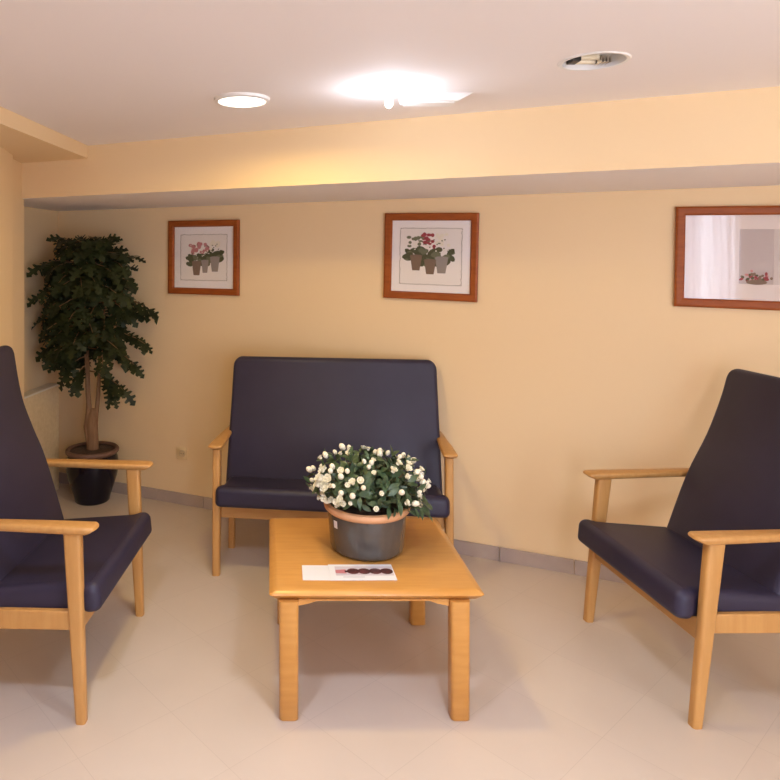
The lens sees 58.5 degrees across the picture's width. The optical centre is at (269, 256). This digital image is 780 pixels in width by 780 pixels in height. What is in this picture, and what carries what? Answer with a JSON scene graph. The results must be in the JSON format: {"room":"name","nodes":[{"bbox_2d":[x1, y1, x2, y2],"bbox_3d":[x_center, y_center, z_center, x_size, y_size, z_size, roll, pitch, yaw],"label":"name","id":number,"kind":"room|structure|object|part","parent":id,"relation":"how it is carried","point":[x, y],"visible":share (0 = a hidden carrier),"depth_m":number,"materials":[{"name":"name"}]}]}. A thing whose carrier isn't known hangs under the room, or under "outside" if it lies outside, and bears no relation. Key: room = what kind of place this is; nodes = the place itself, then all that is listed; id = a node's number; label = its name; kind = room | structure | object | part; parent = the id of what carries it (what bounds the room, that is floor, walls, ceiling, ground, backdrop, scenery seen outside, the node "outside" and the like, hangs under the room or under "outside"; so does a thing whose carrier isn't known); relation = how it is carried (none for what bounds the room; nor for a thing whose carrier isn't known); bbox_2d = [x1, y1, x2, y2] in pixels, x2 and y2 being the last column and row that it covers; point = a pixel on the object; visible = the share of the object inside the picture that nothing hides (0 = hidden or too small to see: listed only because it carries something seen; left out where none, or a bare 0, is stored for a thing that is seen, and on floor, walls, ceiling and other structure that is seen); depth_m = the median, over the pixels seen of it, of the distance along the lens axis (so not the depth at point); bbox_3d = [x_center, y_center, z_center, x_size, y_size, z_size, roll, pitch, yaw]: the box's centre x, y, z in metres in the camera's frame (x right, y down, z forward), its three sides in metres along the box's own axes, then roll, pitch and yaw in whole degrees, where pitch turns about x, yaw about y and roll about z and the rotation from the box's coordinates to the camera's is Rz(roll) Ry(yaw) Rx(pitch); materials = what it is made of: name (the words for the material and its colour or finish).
{"room":"care facility","nodes":[
{"label":"care facility","id":0,"kind":"room"},
{"bbox_2d":[0,146,23,400],"bbox_3d":[-2.000,0.577,3.635,1.400,2.266,0.730,0,0,0],"label":"wall pier","id":1,"kind":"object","parent":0,"point":[11,201],"visible":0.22,"depth_m":3.57,"materials":[{"name":"brown paint"}]},
{"bbox_2d":[24,206,57,391],"bbox_3d":[-1.718,0.530,4.159,0.086,2.360,1.950,0,0,8],"label":"wall","id":2,"kind":"structure","parent":0,"point":[39,224],"depth_m":4.66,"materials":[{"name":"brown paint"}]},
{"bbox_2d":[24,383,58,490],"bbox_3d":[-1.609,1.274,4.432,0.090,0.752,0.848,0,0,9],"label":"wall ledge","id":3,"kind":"object","parent":2,"relation":"attached to","point":[41,403],"visible":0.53,"depth_m":4.67,"materials":[{"name":"beige paint"}]},
{"bbox_2d":[0,106,87,162],"bbox_3d":[-1.845,-0.581,1.667,1.711,0.089,5.633,0,0,0],"label":"trim","id":4,"kind":"structure","parent":2,"relation":"attached to","point":[28,141],"depth_m":3.27,"materials":[{"name":"brown paint"}]},
{"bbox_2d":[0,483,779,779],"bbox_3d":[0.300,1.680,2.048,6.000,0.060,6.397,0,0,0],"label":"floor","id":5,"kind":"structure","parent":0,"point":[187,688],"depth_m":2.61,"materials":[{"name":"tile"}]},
{"bbox_2d":[0,345,152,724],"bbox_3d":[-0.919,1.027,2.805,0.698,1.246,0.802,0,0,5],"label":"armchair","id":6,"kind":"object","parent":5,"relation":"on","point":[56,572],"visible":1,"depth_m":2.71,"materials":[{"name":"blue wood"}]},
{"bbox_3d":[-1.112,0.839,2.823,0.309,0.871,0.650,0,0,5],"label":"backrest","id":7,"kind":"part","parent":6,"relation":"part of","materials":[{"name":"blue plastic"}]},
{"bbox_3d":[-0.906,1.304,2.453,0.441,0.092,0.024,0,0,8],"label":"rail","id":8,"kind":"part","parent":6,"relation":"part of","materials":[{"name":"brown wood"}]},
{"bbox_3d":[-0.938,0.963,2.440,0.660,0.029,0.072,0,0,5],"label":"armrest","id":9,"kind":"part","parent":6,"relation":"part of","materials":[{"name":"brown wood"}]},
{"bbox_3d":[-0.692,1.314,2.418,0.082,0.672,0.040,0,0,5],"label":"leg","id":10,"kind":"part","parent":6,"relation":"part of","materials":[{"name":"brown wood"}]},
{"bbox_2d":[0,512,151,611],"bbox_3d":[-0.782,1.236,2.792,0.424,0.140,0.722,0,0,5],"label":"seat cushion","id":11,"kind":"object","parent":6,"relation":"on","point":[33,576],"depth_m":2.62,"materials":[{"name":"blue leather"}]},
{"bbox_3d":[-0.667,1.322,2.781,0.025,0.080,0.686,0,0,5],"label":"rail","id":12,"kind":"part","parent":6,"relation":"part of","materials":[{"name":"brown wood"}]},
{"bbox_3d":[-0.869,0.963,3.167,0.660,0.029,0.072,0,0,5],"label":"armrest","id":13,"kind":"part","parent":6,"relation":"part of","materials":[{"name":"brown wood"}]},
{"bbox_3d":[-0.623,1.314,3.141,0.082,0.672,0.040,0,0,5],"label":"leg","id":14,"kind":"part","parent":6,"relation":"part of","materials":[{"name":"brown wood"}]},
{"bbox_2d":[26,234,158,505],"bbox_3d":[-1.182,0.748,4.445,0.849,1.805,0.634,0,0,28],"label":"potted tree","id":15,"kind":"object","parent":5,"relation":"on","point":[85,284],"visible":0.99,"depth_m":4.43,"materials":[{"name":"green plant"}]},
{"bbox_3d":[-1.205,1.488,4.615,0.348,0.325,0.348,0,0,0],"label":"pot","id":16,"kind":"part","parent":15,"relation":"part of","materials":[{"name":"black plastic"}]},
{"bbox_2d":[208,356,457,575],"bbox_3d":[0.331,1.111,3.640,1.259,1.078,0.495,0,0,8],"label":"sofa","id":17,"kind":"object","parent":5,"relation":"on","point":[285,411],"visible":0.91,"depth_m":3.73,"materials":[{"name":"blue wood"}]},
{"bbox_3d":[-0.277,1.325,3.550,0.040,0.650,0.073,0,0,7],"label":"leg","id":18,"kind":"part","parent":17,"relation":"part of","materials":[{"name":"brown wood"}]},
{"bbox_3d":[-0.255,0.985,3.723,0.075,0.029,0.462,0,0,7],"label":"armrest","id":19,"kind":"part","parent":17,"relation":"part of","materials":[{"name":"brown wood"}]},
{"bbox_3d":[-0.214,1.325,3.895,0.036,0.650,0.090,0,0,8],"label":"leg","id":20,"kind":"part","parent":17,"relation":"part of","materials":[{"name":"brown wood"}]},
{"bbox_2d":[215,476,449,517],"bbox_3d":[0.317,1.242,3.536,1.177,0.126,0.284,0,0,7],"label":"seat cushion","id":21,"kind":"object","parent":17,"relation":"on","point":[291,495],"depth_m":3.46,"materials":[{"name":"blue fabric"}]},
{"bbox_3d":[0.311,1.322,3.490,1.141,0.080,0.025,0,0,7],"label":"rail","id":22,"kind":"part","parent":17,"relation":"part of","materials":[{"name":"brown wood"}]},
{"bbox_3d":[0.347,0.931,3.764,1.166,0.717,0.246,0,0,7],"label":"backrest","id":23,"kind":"part","parent":17,"relation":"part of","materials":[{"name":"fabric"}]},
{"bbox_3d":[0.918,0.985,3.568,0.075,0.029,0.462,0,0,7],"label":"armrest","id":24,"kind":"part","parent":17,"relation":"part of","materials":[{"name":"brown wood"}]},
{"bbox_3d":[0.894,1.325,3.396,0.040,0.650,0.073,0,0,7],"label":"leg","id":25,"kind":"part","parent":17,"relation":"part of","materials":[{"name":"brown wood"}]},
{"bbox_2d":[269,518,483,720],"bbox_3d":[0.381,1.421,2.771,0.768,0.458,0.715,0,0,0],"label":"coffee table","id":26,"kind":"object","parent":5,"relation":"on","point":[428,567],"visible":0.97,"depth_m":2.48,"materials":[{"name":"brown wood"}]},
{"bbox_3d":[0.067,1.438,3.070,0.070,0.424,0.060,0,0,0],"label":"leg","id":27,"kind":"part","parent":26,"relation":"part of","materials":[{"name":"brown wood"}]},
{"bbox_3d":[0.067,1.438,2.443,0.070,0.424,0.060,0,0,0],"label":"leg","id":28,"kind":"part","parent":26,"relation":"part of","materials":[{"name":"brown wood"}]},
{"bbox_2d":[302,564,396,580],"bbox_3d":[0.295,1.189,2.564,0.348,0.004,0.128,0,0,0],"label":"brochure","id":29,"kind":"object","parent":26,"relation":"on","point":[338,572],"visible":1,"depth_m":2.56,"materials":[{"name":"white paper"}]},
{"bbox_2d":[303,443,432,560],"bbox_3d":[0.405,0.974,2.798,0.536,0.436,0.428,0,0,0],"label":"flowerpot","id":30,"kind":"object","parent":26,"relation":"on","point":[368,505],"visible":1,"depth_m":2.68,"materials":[{"name":"grey ceramic"}]},
{"bbox_2d":[306,466,312,471],"bbox_3d":[0.163,0.876,2.805,0.030,0.022,0.023,33,-3,-5],"label":"flower","id":31,"kind":"object","parent":30,"relation":"on","point":[309,469],"depth_m":2.80,"materials":[{"name":"beige plant"}]},
{"bbox_2d":[313,480,319,487],"bbox_3d":[0.188,0.897,2.686,0.026,0.036,0.037,39,-3,-4],"label":"flower","id":32,"kind":"object","parent":30,"relation":"on","point":[316,484],"depth_m":2.68,"materials":[{"name":"beige plant"}]},
{"bbox_2d":[314,473,321,480],"bbox_3d":[0.192,0.871,2.679,0.026,0.036,0.037,45,-13,-13],"label":"flower","id":33,"kind":"object","parent":30,"relation":"on","point":[318,477],"depth_m":2.67,"materials":[{"name":"beige plant"}]},
{"bbox_2d":[318,466,324,472],"bbox_3d":[0.207,0.849,2.708,0.022,0.030,0.032,35,-13,-20],"label":"flower","id":34,"kind":"object","parent":30,"relation":"on","point":[322,468],"depth_m":2.71,"materials":[{"name":"beige plant"}]},
{"bbox_2d":[320,494,326,501],"bbox_3d":[0.215,0.958,2.699,0.030,0.029,0.020,0,-19,38],"label":"flower","id":35,"kind":"object","parent":30,"relation":"on","point":[323,497],"depth_m":2.70,"materials":[{"name":"beige plant"}]},
{"bbox_2d":[320,482,327,491],"bbox_3d":[0.215,0.906,2.670,0.037,0.036,0.026,0,-28,37],"label":"flower","id":36,"kind":"object","parent":30,"relation":"on","point":[323,485],"depth_m":2.67,"materials":[{"name":"beige plant"}]},
{"bbox_2d":[322,451,327,458],"bbox_3d":[0.228,0.815,2.800,0.023,0.031,0.024,-33,-18,30],"label":"flower","id":37,"kind":"object","parent":30,"relation":"on","point":[325,454],"depth_m":2.79,"materials":[{"name":"beige plant"}]},
{"bbox_2d":[323,473,330,482],"bbox_3d":[0.229,0.874,2.679,0.037,0.036,0.026,0,-33,38],"label":"flower","id":38,"kind":"object","parent":30,"relation":"on","point":[326,477],"depth_m":2.68,"materials":[{"name":"beige plant"}]},
{"bbox_2d":[337,495,342,501],"bbox_3d":[0.271,0.931,2.617,0.028,0.027,0.020,0,-20,35],"label":"flower","id":39,"kind":"object","parent":30,"relation":"on","point":[339,497],"depth_m":2.61,"materials":[{"name":"beige plant"}]},
{"bbox_2d":[337,467,343,473],"bbox_3d":[0.279,0.841,2.670,0.030,0.029,0.021,0,-41,30],"label":"flower","id":40,"kind":"object","parent":30,"relation":"on","point":[340,470],"depth_m":2.67,"materials":[{"name":"beige plant"}]},
{"bbox_2d":[338,473,343,479],"bbox_3d":[0.276,0.856,2.652,0.024,0.023,0.032,0,-38,20],"label":"flower","id":41,"kind":"object","parent":30,"relation":"on","point":[340,476],"depth_m":2.64,"materials":[{"name":"beige plant"}]},
{"bbox_2d":[339,443,345,450],"bbox_3d":[0.302,0.793,2.840,0.024,0.034,0.026,-37,-8,12],"label":"flower","id":42,"kind":"object","parent":30,"relation":"on","point":[342,447],"depth_m":2.83,"materials":[{"name":"beige plant"}]},
{"bbox_2d":[348,478,354,484],"bbox_3d":[0.319,0.870,2.626,0.030,0.020,0.029,0,36,43],"label":"flower","id":43,"kind":"object","parent":30,"relation":"on","point":[352,481],"depth_m":2.62,"materials":[{"name":"beige plant"}]},
{"bbox_2d":[357,476,363,483],"bbox_3d":[0.348,0.862,2.622,0.029,0.028,0.020,0,-34,2],"label":"flower","id":44,"kind":"object","parent":30,"relation":"on","point":[360,480],"depth_m":2.62,"materials":[{"name":"beige plant"}]},
{"bbox_2d":[324,491,410,560],"bbox_3d":[0.398,1.097,2.795,0.354,0.190,0.354,0,0,0],"label":"pot","id":45,"kind":"object","parent":30,"relation":"attached to","point":[355,534],"depth_m":2.66,"materials":[{"name":"grey metal"}]},
{"bbox_2d":[391,466,397,472],"bbox_3d":[0.483,0.834,2.659,0.031,0.022,0.032,32,19,34],"label":"flower","id":46,"kind":"object","parent":30,"relation":"on","point":[394,469],"depth_m":2.66,"materials":[{"name":"beige plant"}]},
{"bbox_2d":[396,459,402,465],"bbox_3d":[0.509,0.815,2.690,0.029,0.021,0.030,46,17,17],"label":"flower","id":47,"kind":"object","parent":30,"relation":"on","point":[398,462],"depth_m":2.68,"materials":[{"name":"beige plant"}]},
{"bbox_2d":[398,489,404,495],"bbox_3d":[0.507,0.907,2.621,0.023,0.022,0.030,0,-27,-27],"label":"flower","id":48,"kind":"object","parent":30,"relation":"on","point":[401,492],"depth_m":2.61,"materials":[{"name":"beige plant"}]},
{"bbox_2d":[406,464,412,470],"bbox_3d":[0.544,0.832,2.675,0.031,0.030,0.021,0,-44,-40],"label":"flower","id":49,"kind":"object","parent":30,"relation":"on","point":[408,468],"depth_m":2.67,"materials":[{"name":"beige plant"}]},
{"bbox_2d":[411,500,418,506],"bbox_3d":[0.569,0.967,2.664,0.031,0.023,0.024,-22,-10,25],"label":"flower","id":50,"kind":"object","parent":30,"relation":"on","point":[415,503],"depth_m":2.66,"materials":[{"name":"beige plant"}]},
{"bbox_2d":[413,469,419,474],"bbox_3d":[0.586,0.861,2.718,0.032,0.023,0.024,-39,-13,17],"label":"flower","id":51,"kind":"object","parent":30,"relation":"on","point":[417,471],"depth_m":2.71,"materials":[{"name":"beige plant"}]},
{"bbox_3d":[0.664,1.438,3.070,0.070,0.424,0.060,0,0,0],"label":"leg","id":52,"kind":"part","parent":26,"relation":"part of","materials":[{"name":"brown wood"}]},
{"bbox_3d":[0.678,1.438,2.443,0.070,0.424,0.060,0,0,0],"label":"leg","id":53,"kind":"part","parent":26,"relation":"part of","materials":[{"name":"brown wood"}]},
{"bbox_2d":[578,369,779,729],"bbox_3d":[1.779,1.076,2.764,0.745,1.149,0.772,0,0,-4],"label":"armchair","id":54,"kind":"object","parent":5,"relation":"on","point":[714,567],"visible":1,"depth_m":2.73,"materials":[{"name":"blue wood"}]},
{"bbox_3d":[1.488,1.327,3.091,0.122,0.645,0.040,0,0,-4],"label":"leg","id":55,"kind":"part","parent":54,"relation":"part of","materials":[{"name":"brown wood"}]},
{"bbox_3d":[1.747,0.990,3.112,0.634,0.029,0.072,0,0,-4],"label":"armrest","id":56,"kind":"part","parent":54,"relation":"part of","materials":[{"name":"brown wood"}]},
{"bbox_3d":[1.503,1.322,2.743,0.025,0.080,0.656,0,0,-4],"label":"rail","id":57,"kind":"part","parent":54,"relation":"part of","materials":[{"name":"brown wood"}]},
{"bbox_2d":[578,519,779,618],"bbox_3d":[1.616,1.249,2.752,0.419,0.139,0.692,0,0,-4],"label":"seat cushion","id":58,"kind":"object","parent":54,"relation":"on","point":[664,563],"depth_m":2.61,"materials":[{"name":"blue leather"}]},
{"bbox_3d":[1.539,1.327,2.397,0.122,0.645,0.040,0,0,-4],"label":"leg","id":59,"kind":"part","parent":54,"relation":"part of","materials":[{"name":"brown wood"}]},
{"bbox_3d":[1.970,0.892,2.778,0.362,0.781,0.620,0,0,-4],"label":"backrest","id":60,"kind":"part","parent":54,"relation":"part of","materials":[{"name":"blue fabric"}]},
{"bbox_3d":[1.798,0.990,2.414,0.634,0.029,0.072,0,0,-4],"label":"armrest","id":61,"kind":"part","parent":54,"relation":"part of","materials":[{"name":"brown wood"}]},
{"bbox_3d":[1.734,1.304,2.426,0.441,0.092,0.024,0,0,-6],"label":"rail","id":62,"kind":"part","parent":54,"relation":"part of","materials":[{"name":"brown wood"}]},
{"bbox_2d":[0,0,779,145],"bbox_3d":[0.300,-0.605,2.048,6.000,0.001,6.397,0,0,0],"label":"ceiling","id":63,"kind":"structure","parent":0,"point":[89,72],"depth_m":2.04,"materials":[{"name":"white paint"}]},
{"bbox_2d":[214,92,269,107],"bbox_3d":[-0.107,-0.610,2.600,0.214,0.050,0.214,0,0,0],"label":"recessed light","id":64,"kind":"object","parent":63,"relation":"in","point":[232,99],"visible":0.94,"depth_m":2.55,"materials":[{"name":"white glass"}]},
{"bbox_2d":[383,86,394,107],"bbox_3d":[0.425,-0.569,2.430,0.044,0.072,0.044,0,0,0],"label":"light bulb","id":65,"kind":"object","parent":63,"relation":"hanging from","point":[388,100],"visible":1,"depth_m":2.42,"materials":[{"name":"white glass"}]},
{"bbox_2d":[383,86,394,95],"bbox_3d":[0.425,-0.591,2.430,0.044,0.028,0.044,0,0,0],"label":"socket","id":66,"kind":"object","parent":65,"relation":"attached to","point":[388,89],"depth_m":2.42,"materials":[{"name":"white plastic"}]},
{"bbox_3d":[0.425,-0.556,2.430,0.030,0.046,0.030,0,0,0],"label":"bulb","id":67,"kind":"part","parent":65,"relation":"part of","materials":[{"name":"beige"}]},
{"bbox_2d":[398,92,471,106],"bbox_3d":[0.615,-0.586,2.537,0.259,0.036,0.090,0,0,-3],"label":"recessed light","id":68,"kind":"object","parent":63,"relation":"in","point":[417,99],"visible":1,"depth_m":2.50,"materials":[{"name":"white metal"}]},
{"bbox_2d":[403,101,454,106],"bbox_3d":[0.592,-0.571,2.536,0.175,0.006,0.070,0,0,-3],"label":"diffuser","id":69,"kind":"object","parent":68,"relation":"attached to","point":[405,103],"depth_m":2.52,"materials":[{"name":"white plastic"}]},
{"bbox_2d":[557,51,631,70],"bbox_3d":[1.000,-0.653,2.100,0.208,0.104,0.208,0,0,0],"label":"recessed light","id":70,"kind":"object","parent":63,"relation":"in","point":[599,60],"visible":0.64,"depth_m":2.13,"materials":[{"name":"white metal"}]},
{"bbox_2d":[58,185,779,563],"bbox_3d":[0.750,0.480,3.993,5.889,2.460,0.120,0,0,25],"label":"wall","id":71,"kind":"structure","parent":0,"point":[574,354],"depth_m":3.69,"materials":[{"name":"beige paint"}]},
{"bbox_2d":[176,446,186,459],"bbox_3d":[-0.591,1.310,4.537,0.082,0.082,0.012,0,0,25],"label":"wall socket","id":72,"kind":"object","parent":71,"relation":"attached to","point":[181,452],"visible":1,"depth_m":4.53,"materials":[{"name":"brown plastic"}]},
{"bbox_2d":[168,220,239,295],"bbox_3d":[-0.439,0.003,4.458,0.530,0.487,0.026,0,0,25],"label":"framed picture","id":73,"kind":"object","parent":71,"relation":"attached to","point":[204,255],"visible":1,"depth_m":4.46,"materials":[{"name":"white"}]},
{"bbox_2d":[180,234,227,281],"bbox_3d":[-0.437,0.003,4.463,0.360,0.311,0.002,0,0,25],"label":"print","id":74,"kind":"object","parent":73,"relation":"attached to","point":[203,257],"depth_m":4.46},
{"bbox_2d":[59,472,625,583],"bbox_3d":[0.742,1.613,3.924,5.547,0.075,0.012,0,0,25],"label":"baseboard","id":75,"kind":"structure","parent":71,"relation":"attached to","point":[542,561],"depth_m":3.70,"materials":[{"name":"grey tile"}]},
{"bbox_2d":[22,86,779,210],"bbox_3d":[0.529,-0.480,3.513,5.669,0.290,0.937,0,0,25],"label":"beam","id":76,"kind":"structure","parent":71,"relation":"attached to","point":[731,138],"depth_m":2.99,"materials":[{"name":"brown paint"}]},
{"bbox_2d":[383,213,479,301],"bbox_3d":[0.904,-0.003,3.840,0.525,0.490,0.026,1,1,25],"label":"framed picture","id":77,"kind":"object","parent":71,"relation":"attached to","point":[428,256],"visible":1,"depth_m":3.84,"materials":[{"name":"white"}]},
{"bbox_2d":[399,227,462,286],"bbox_3d":[0.906,-0.003,3.845,0.356,0.328,0.002,1,1,25],"label":"print","id":78,"kind":"object","parent":77,"relation":"attached to","point":[428,256],"depth_m":3.84,"materials":[{"name":"white paper"}]},
{"bbox_2d":[674,206,779,310],"bbox_3d":[2.262,0.003,3.215,0.600,0.488,0.026,1,0,25],"label":"framed picture","id":79,"kind":"object","parent":71,"relation":"attached to","point":[728,257],"visible":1,"depth_m":3.25,"materials":[{"name":"white"}]}
]}

